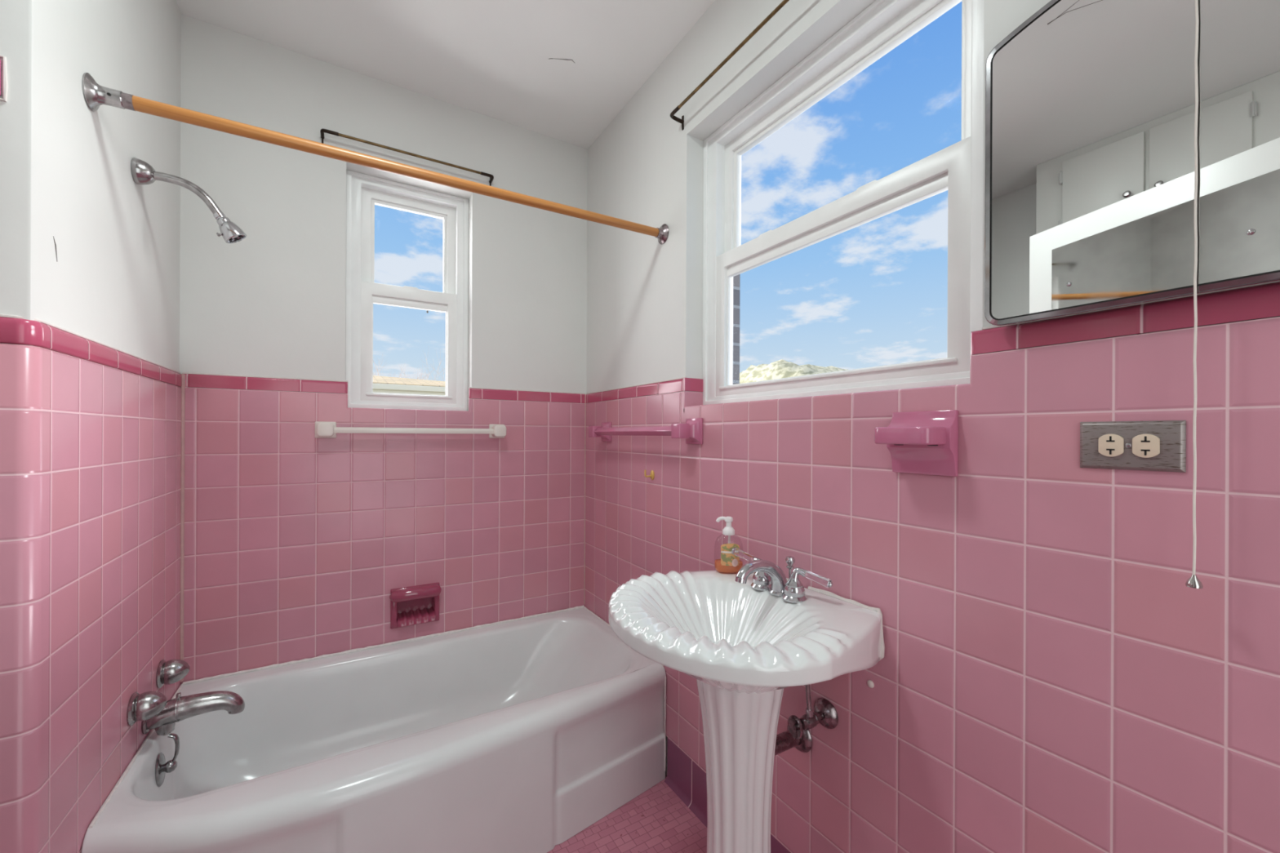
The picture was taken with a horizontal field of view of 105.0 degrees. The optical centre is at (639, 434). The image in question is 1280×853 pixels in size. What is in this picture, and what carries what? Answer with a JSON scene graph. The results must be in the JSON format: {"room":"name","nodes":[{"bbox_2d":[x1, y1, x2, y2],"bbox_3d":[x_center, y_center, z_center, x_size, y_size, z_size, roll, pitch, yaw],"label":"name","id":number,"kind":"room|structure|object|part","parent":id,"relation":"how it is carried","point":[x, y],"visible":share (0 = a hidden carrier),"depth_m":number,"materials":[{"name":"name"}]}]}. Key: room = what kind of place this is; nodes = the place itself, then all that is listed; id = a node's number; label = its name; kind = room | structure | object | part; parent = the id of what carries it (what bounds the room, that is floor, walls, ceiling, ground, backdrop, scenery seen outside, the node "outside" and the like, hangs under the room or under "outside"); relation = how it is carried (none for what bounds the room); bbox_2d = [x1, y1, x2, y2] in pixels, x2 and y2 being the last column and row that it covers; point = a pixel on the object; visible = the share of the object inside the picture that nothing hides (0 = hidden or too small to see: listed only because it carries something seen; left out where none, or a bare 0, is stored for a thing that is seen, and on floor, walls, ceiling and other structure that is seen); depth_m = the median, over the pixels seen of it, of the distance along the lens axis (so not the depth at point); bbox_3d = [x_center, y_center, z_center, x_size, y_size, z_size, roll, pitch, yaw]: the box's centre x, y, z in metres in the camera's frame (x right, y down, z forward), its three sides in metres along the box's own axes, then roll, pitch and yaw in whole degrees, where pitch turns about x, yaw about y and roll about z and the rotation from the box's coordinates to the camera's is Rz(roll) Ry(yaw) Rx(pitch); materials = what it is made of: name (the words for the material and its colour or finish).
{"room":"bathroom","nodes":[
{"label":"bathroom","id":0,"kind":"room"},
{"bbox_2d":[0,0,185,852],"bbox_3d":[-1.336,-0.079,1.171,0.197,2.575,0.889,0,0,-31],"label":"wall","id":1,"kind":"structure","parent":0,"point":[92,385],"depth_m":1.00,"materials":[{"name":"pink tile"}]},
{"bbox_2d":[0,54,8,102],"bbox_3d":[-1.110,-0.597,0.791,0.119,0.080,0.014,0,0,-31],"label":"ceramic plate","id":2,"kind":"object","parent":1,"relation":"attached to","point":[3,73],"visible":1,"depth_m":0.82,"materials":[{"name":"ceramic"}]},
{"bbox_3d":[-1.113,-0.597,0.788,0.112,0.064,0.012,0,0,-31],"label":"plate","id":3,"kind":"part","parent":2,"relation":"part of","materials":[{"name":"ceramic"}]},
{"bbox_3d":[-1.337,-0.177,1.165,0.190,0.044,0.881,0,0,-31],"label":"cap trim","id":4,"kind":"part","parent":1,"relation":"part of","materials":[{"name":"tile"}]},
{"bbox_2d":[126,691,167,725],"bbox_3d":[-1.241,0.685,1.244,0.064,0.077,0.077,0,0,-31],"label":"valve","id":5,"kind":"object","parent":1,"relation":"attached to","point":[144,706],"visible":1,"depth_m":1.22,"materials":[{"name":"silver metal"}]},
{"bbox_2d":[155,659,190,688],"bbox_3d":[-1.353,0.688,1.430,0.064,0.077,0.077,0,0,-31],"label":"valve","id":6,"kind":"object","parent":1,"relation":"attached to","point":[172,671],"visible":1,"depth_m":1.41,"materials":[{"name":"silver metal"}]},
{"bbox_2d":[130,157,246,243],"bbox_3d":[-1.190,-0.615,1.308,0.225,0.176,0.063,0,0,-31],"label":"shower","id":7,"kind":"object","parent":1,"relation":"attached to","point":[143,173],"visible":1,"depth_m":1.30,"materials":[{"name":"silver metal"}]},
{"bbox_3d":[-1.200,-0.635,1.302,0.151,0.092,0.021,0,0,-31],"label":"arm","id":8,"kind":"part","parent":7,"relation":"part of","materials":[{"name":"silver metal"}]},
{"bbox_2d":[141,690,244,736],"bbox_3d":[-1.228,0.758,1.362,0.208,0.103,0.064,0,0,-31],"label":"spout","id":9,"kind":"object","parent":1,"relation":"attached to","point":[180,708],"visible":0.91,"depth_m":1.34,"materials":[{"name":"silver metal"}]},
{"bbox_2d":[81,72,668,244],"bbox_3d":[-0.532,-0.722,1.402,1.448,0.086,0.070,0,0,-31],"label":"shower rod","id":10,"kind":"object","parent":1,"relation":"attached to","point":[95,95],"visible":1,"depth_m":1.24,"materials":[{"name":"brown wood"}]},
{"bbox_2d":[179,13,587,684],"bbox_3d":[-1.262,-0.079,1.864,2.720,2.575,0.241,0,0,-31],"label":"wall","id":11,"kind":"structure","parent":0,"point":[297,544],"depth_m":1.82,"materials":[{"name":"pink tile"}]},
{"bbox_3d":[-1.289,-0.177,1.715,0.462,0.044,0.013,0,0,-31],"label":"cap trim","id":12,"kind":"part","parent":11,"relation":"part of","materials":[{"name":"tile"}]},
{"bbox_2d":[345,169,468,410],"bbox_3d":[-0.962,-0.556,2.049,0.455,0.932,0.092,0,0,-31],"label":"window","id":13,"kind":"structure","parent":11,"relation":"in","point":[363,192],"depth_m":2.00,"materials":[{"name":"white paint"}]},
{"bbox_3d":[-0.968,-0.780,2.065,0.366,0.430,0.034,0,0,-31],"label":"sash","id":14,"kind":"part","parent":13,"relation":"part of","materials":[{"name":"white paint"}]},
{"bbox_3d":[-0.951,-0.365,2.034,0.366,0.479,0.034,0,0,-31],"label":"sash","id":15,"kind":"part","parent":13,"relation":"part of","materials":[{"name":"white paint"}]},
{"bbox_3d":[-0.941,-0.160,2.019,0.324,0.009,0.008,0,0,-31],"label":"lift rail","id":16,"kind":"part","parent":13,"relation":"part of","materials":[{"name":"white paint"}]},
{"bbox_2d":[320,128,493,186],"bbox_3d":[-0.888,-1.082,1.929,0.616,0.047,0.055,0,0,-31],"label":"curtain rod","id":17,"kind":"object","parent":11,"relation":"attached to","point":[322,131],"visible":0.95,"depth_m":1.89,"materials":[{"name":"black metal"}]},
{"bbox_3d":[-0.877,-1.089,1.911,0.534,0.010,0.010,0,0,-31],"label":"rod","id":18,"kind":"part","parent":17,"relation":"part of","materials":[{"name":"black metal"}]},
{"bbox_2d":[315,421,506,438],"bbox_3d":[-0.866,-0.017,1.927,0.686,0.060,0.062,0,0,-31],"label":"towel bar","id":19,"kind":"object","parent":11,"relation":"attached to","point":[323,429],"visible":1,"depth_m":1.87,"materials":[{"name":"white ceramic"}]},
{"bbox_3d":[-1.130,-0.019,1.765,0.052,0.050,0.056,0,0,-31],"label":"post","id":20,"kind":"part","parent":19,"relation":"part of","materials":[{"name":"white ceramic"}]},
{"bbox_3d":[-1.146,-0.019,1.791,0.066,0.060,0.007,0,0,-31],"label":"wall plate","id":21,"kind":"part","parent":19,"relation":"part of","materials":[{"name":"white ceramic"}]},
{"bbox_3d":[-0.615,-0.016,2.111,0.066,0.060,0.007,0,0,-31],"label":"wall plate","id":22,"kind":"part","parent":19,"relation":"part of","materials":[{"name":"white ceramic"}]},
{"bbox_3d":[-0.599,-0.016,2.084,0.052,0.050,0.056,0,0,-31],"label":"post","id":23,"kind":"part","parent":19,"relation":"part of","materials":[{"name":"white ceramic"}]},
{"bbox_2d":[389,582,441,629],"bbox_3d":[-0.893,0.675,1.953,0.188,0.154,0.100,0,0,-31],"label":"soap dish","id":24,"kind":"object","parent":11,"relation":"attached to","point":[410,606],"visible":1,"depth_m":1.94,"materials":[{"name":"ceramic"}]},
{"bbox_2d":[397,606,435,627],"bbox_3d":[-0.896,0.728,1.960,0.133,0.042,0.074,0,0,-31],"label":"tray","id":25,"kind":"object","parent":24,"relation":"on","point":[406,615],"depth_m":1.96,"materials":[{"name":"ceramic"}]},
{"bbox_3d":[-0.488,-0.174,2.197,0.532,0.044,0.013,0,0,-31],"label":"cap trim","id":26,"kind":"part","parent":11,"relation":"part of","materials":[{"name":"tile"}]},
{"bbox_2d":[175,0,715,149],"bbox_3d":[-0.412,-1.421,0.599,2.660,0.122,3.400,0,0,-31],"label":"ceiling","id":27,"kind":"structure","parent":0,"point":[563,70],"depth_m":1.70,"materials":[{"name":"paint"}]},
{"bbox_2d":[1185,0,1203,588],"bbox_3d":[0.719,-0.580,0.634,0.016,1.554,0.016,0,0,-31],"label":"pull cord","id":28,"kind":"object","parent":27,"relation":"hanging from","point":[1193,581],"visible":1,"depth_m":0.63,"materials":[{"name":"beige fabric"}]},
{"bbox_3d":[0.719,-0.586,0.634,0.003,1.543,0.004,0,0,-31],"label":"cord","id":29,"kind":"part","parent":28,"relation":"part of","materials":[{"name":"beige fabric"}]},
{"bbox_2d":[546,775,706,852],"bbox_3d":[-0.425,1.273,0.599,2.660,0.120,3.400,0,0,-31],"label":"floor","id":30,"kind":"structure","parent":0,"point":[656,820],"depth_m":1.51,"materials":[{"name":"tile"}]},
{"bbox_2d":[80,605,666,852],"bbox_3d":[-0.666,1.006,1.611,1.429,0.410,0.816,0,0,-31],"label":"bathtub","id":31,"kind":"object","parent":30,"relation":"on","point":[522,735],"visible":0.95,"depth_m":1.49,"materials":[{"name":"ceramic"}]},
{"bbox_3d":[-1.286,0.897,1.316,0.014,0.085,0.071,0,0,-31],"label":"overflow plate","id":32,"kind":"part","parent":31,"relation":"part of","materials":[{"name":"silver metal"}]},
{"bbox_3d":[-1.263,0.850,1.331,0.024,0.084,0.024,0,0,-31],"label":"trip lever","id":33,"kind":"part","parent":31,"relation":"part of","materials":[{"name":"silver metal"}]},
{"bbox_2d":[608,547,884,852],"bbox_3d":[0.191,0.752,1.088,0.504,0.926,0.572,0,0,-31],"label":"pedestal sink","id":34,"kind":"object","parent":30,"relation":"on","point":[751,634],"visible":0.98,"depth_m":1.04,"materials":[{"name":"white ceramic"}]},
{"bbox_2d":[714,516,743,573],"bbox_3d":[0.242,0.297,1.340,0.078,0.148,0.061,0,0,-1],"label":"soap bottle","id":35,"kind":"object","parent":34,"relation":"on","point":[728,562],"visible":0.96,"depth_m":1.31,"materials":[{"name":"orange"}]},
{"bbox_2d":[608,570,881,693],"bbox_3d":[0.192,0.445,1.088,0.503,0.161,0.572,0,0,-31],"label":"basin","id":36,"kind":"object","parent":34,"relation":"in","point":[757,636],"depth_m":1.01,"materials":[{"name":"white ceramic"}]},
{"bbox_2d":[731,547,832,603],"bbox_3d":[0.294,0.334,1.152,0.184,0.087,0.268,0,0,-31],"label":"faucet","id":37,"kind":"object","parent":34,"relation":"on","point":[764,580],"depth_m":1.14,"materials":[{"name":"silver metal"}]},
{"bbox_2d":[583,0,1279,852],"bbox_3d":[0.601,-0.070,1.119,0.251,2.575,3.440,0,0,-31],"label":"wall","id":38,"kind":"structure","parent":0,"point":[1050,677],"depth_m":0.89,"materials":[{"name":"pink tile"}]},
{"bbox_3d":[-0.049,-0.172,1.993,0.013,0.044,0.791,0,0,-31],"label":"cap trim","id":39,"kind":"part","parent":38,"relation":"part of","materials":[{"name":"tile"}]},
{"bbox_2d":[588,417,702,444],"bbox_3d":[-0.015,-0.013,1.848,0.080,0.084,0.709,0,0,-31],"label":"towel bar","id":40,"kind":"object","parent":38,"relation":"attached to","point":[692,430],"visible":1,"depth_m":1.65,"materials":[{"name":"ceramic"}]},
{"bbox_3d":[-0.180,-0.014,2.114,0.072,0.070,0.070,0,0,-31],"label":"post","id":41,"kind":"part","parent":40,"relation":"part of","materials":[{"name":"ceramic"}]},
{"bbox_3d":[-0.146,-0.014,2.134,0.009,0.084,0.084,0,0,-31],"label":"wall plate","id":42,"kind":"part","parent":40,"relation":"part of","materials":[{"name":"ceramic"}]},
{"bbox_3d":[0.142,-0.013,1.578,0.072,0.070,0.070,0,0,-31],"label":"post","id":43,"kind":"part","parent":40,"relation":"part of","materials":[{"name":"ceramic"}]},
{"bbox_3d":[0.176,-0.013,1.599,0.009,0.084,0.084,0,0,-31],"label":"wall plate","id":44,"kind":"part","parent":40,"relation":"part of","materials":[{"name":"ceramic"}]},
{"bbox_2d":[644,470,654,479],"bbox_3d":[0.033,0.148,1.812,0.034,0.038,0.024,0,0,-31],"label":"wall hook","id":45,"kind":"object","parent":38,"relation":"attached to","point":[651,475],"visible":1,"depth_m":1.81,"materials":[{"name":"yellow metal"}]},
{"bbox_3d":[0.030,0.143,1.813,0.030,0.028,0.007,0,0,-23],"label":"hook arm","id":46,"kind":"part","parent":45,"relation":"part of","materials":[{"name":"yellow metal"}]},
{"bbox_3d":[0.044,0.149,1.819,0.007,0.036,0.024,0,0,-31],"label":"plate","id":47,"kind":"part","parent":45,"relation":"part of","materials":[{"name":"yellow metal"}]},
{"bbox_3d":[0.690,1.143,0.744,0.026,0.150,2.300,0,0,-31],"label":"trim","id":48,"kind":"part","parent":38,"relation":"part of","materials":[{"name":"tile"}]},
{"bbox_2d":[670,0,789,129],"bbox_3d":[0.370,-1.071,1.254,0.062,0.059,0.967,0,0,-31],"label":"curtain rod","id":49,"kind":"object","parent":38,"relation":"attached to","point":[784,2],"visible":1,"depth_m":1.42,"materials":[{"name":"black metal"}]},
{"bbox_2d":[774,724,812,755],"bbox_3d":[0.341,0.750,1.192,0.140,0.076,0.076,0,0,-31],"label":"drain pipe","id":50,"kind":"object","parent":38,"relation":"attached to","point":[785,741],"visible":0.52,"depth_m":1.19,"materials":[{"name":"silver metal"}]},
{"bbox_2d":[787,684,838,739],"bbox_3d":[0.395,0.609,1.133,0.109,0.163,0.066,0,0,-31],"label":"shutoff valve","id":51,"kind":"object","parent":38,"relation":"attached to","point":[824,713],"visible":0.92,"depth_m":1.13,"materials":[{"name":"silver metal"}]},
{"bbox_3d":[0.354,0.661,1.111,0.015,0.052,0.040,0,0,-31],"label":"valve handle","id":52,"kind":"part","parent":51,"relation":"part of","materials":[{"name":"silver metal"}]},
{"bbox_2d":[702,0,983,404],"bbox_3d":[0.488,-0.549,1.334,0.092,0.932,0.901,0,0,-31],"label":"window","id":53,"kind":"structure","parent":38,"relation":"in","point":[957,168],"depth_m":1.23,"materials":[{"name":"white paint"}]},
{"bbox_3d":[0.454,-0.154,1.314,0.008,0.009,0.737,0,0,-31],"label":"lift rail","id":54,"kind":"part","parent":53,"relation":"part of","materials":[{"name":"white paint"}]},
{"bbox_3d":[0.471,-0.359,1.323,0.034,0.479,0.791,0,0,-31],"label":"sash","id":55,"kind":"part","parent":53,"relation":"part of","materials":[{"name":"white paint"}]},
{"bbox_3d":[0.504,-0.773,1.342,0.034,0.430,0.791,0,0,-31],"label":"sash","id":56,"kind":"part","parent":53,"relation":"part of","materials":[{"name":"white paint"}]},
{"bbox_2d":[866,680,874,688],"bbox_3d":[0.499,0.540,1.064,0.003,0.016,0.016,0,0,-31],"label":"plug","id":57,"kind":"object","parent":38,"relation":"attached to","point":[870,683],"visible":1,"depth_m":1.06,"materials":[{"name":"white plastic"}]},
{"bbox_2d":[874,409,958,476],"bbox_3d":[0.524,0.015,0.945,0.087,0.124,0.124,0,0,-31],"label":"toothbrush holder","id":58,"kind":"object","parent":38,"relation":"attached to","point":[917,442],"visible":1,"depth_m":0.93,"materials":[{"name":"ceramic"}]},
{"bbox_2d":[874,426,946,444],"bbox_3d":[0.519,0.002,0.944,0.076,0.033,0.112,0,0,-31],"label":"shelf","id":59,"kind":"object","parent":58,"relation":"attached to","point":[882,435],"depth_m":0.91,"materials":[{"name":"ceramic"}]},
{"bbox_3d":[0.951,-0.167,0.333,0.013,0.044,1.332,0,0,-31],"label":"cap trim","id":60,"kind":"part","parent":38,"relation":"part of","materials":[{"name":"tile"}]},
{"bbox_2d":[984,0,1279,325],"bbox_3d":[0.719,-0.439,0.674,0.033,0.509,0.427,0,0,-31],"label":"wall mirror","id":61,"kind":"object","parent":38,"relation":"attached to","point":[1090,104],"visible":1,"depth_m":0.69,"materials":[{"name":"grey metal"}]},
{"bbox_2d":[1080,420,1186,472],"bbox_3d":[0.709,0.015,0.713,0.010,0.071,0.112,0,0,-31],"label":"power outlet","id":62,"kind":"object","parent":38,"relation":"attached to","point":[1154,445],"visible":1,"depth_m":0.71,"materials":[{"name":"beige plastic"}]},
{"bbox_2d":[1097,434,1124,457],"bbox_3d":[0.697,0.015,0.727,0.003,0.034,0.028,0,0,-31],"label":"receptacle","id":63,"kind":"object","parent":62,"relation":"attached to","point":[1108,445],"depth_m":0.73,"materials":[{"name":"beige plastic"}]},
{"bbox_2d":[1132,434,1159,457],"bbox_3d":[0.716,0.015,0.696,0.003,0.034,0.028,0,0,-31],"label":"receptacle","id":64,"kind":"object","parent":62,"relation":"attached to","point":[1144,446],"depth_m":0.69,"materials":[{"name":"beige plastic"}]},
{"label":"outside","id":65,"kind":"structure","parent":0,"visible":0},
{"bbox_2d":[373,352,444,380],"bbox_3d":[-10.482,-0.910,20.625,5.250,6.164,2.678,0,0,-7],"label":"bare tree","id":66,"kind":"object","parent":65,"point":[427,375],"visible":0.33,"depth_m":20.64,"materials":[{"name":"beige plant"}]},
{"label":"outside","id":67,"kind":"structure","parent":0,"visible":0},
{"bbox_2d":[739,359,847,383],"bbox_3d":[30.925,-2.488,82.383,40.000,20.841,85.000,0,0,-31],"label":"hill","id":68,"kind":"structure","parent":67,"point":[780,369],"depth_m":81.52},
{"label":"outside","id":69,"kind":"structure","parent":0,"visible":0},
{"bbox_2d":[373,375,445,395],"bbox_3d":[-6.925,0.190,10.491,11.000,3.985,5.140,0,0,-31],"label":"house","id":70,"kind":"structure","parent":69,"point":[380,384],"depth_m":9.28,"materials":[{"name":"beige"}]}
]}

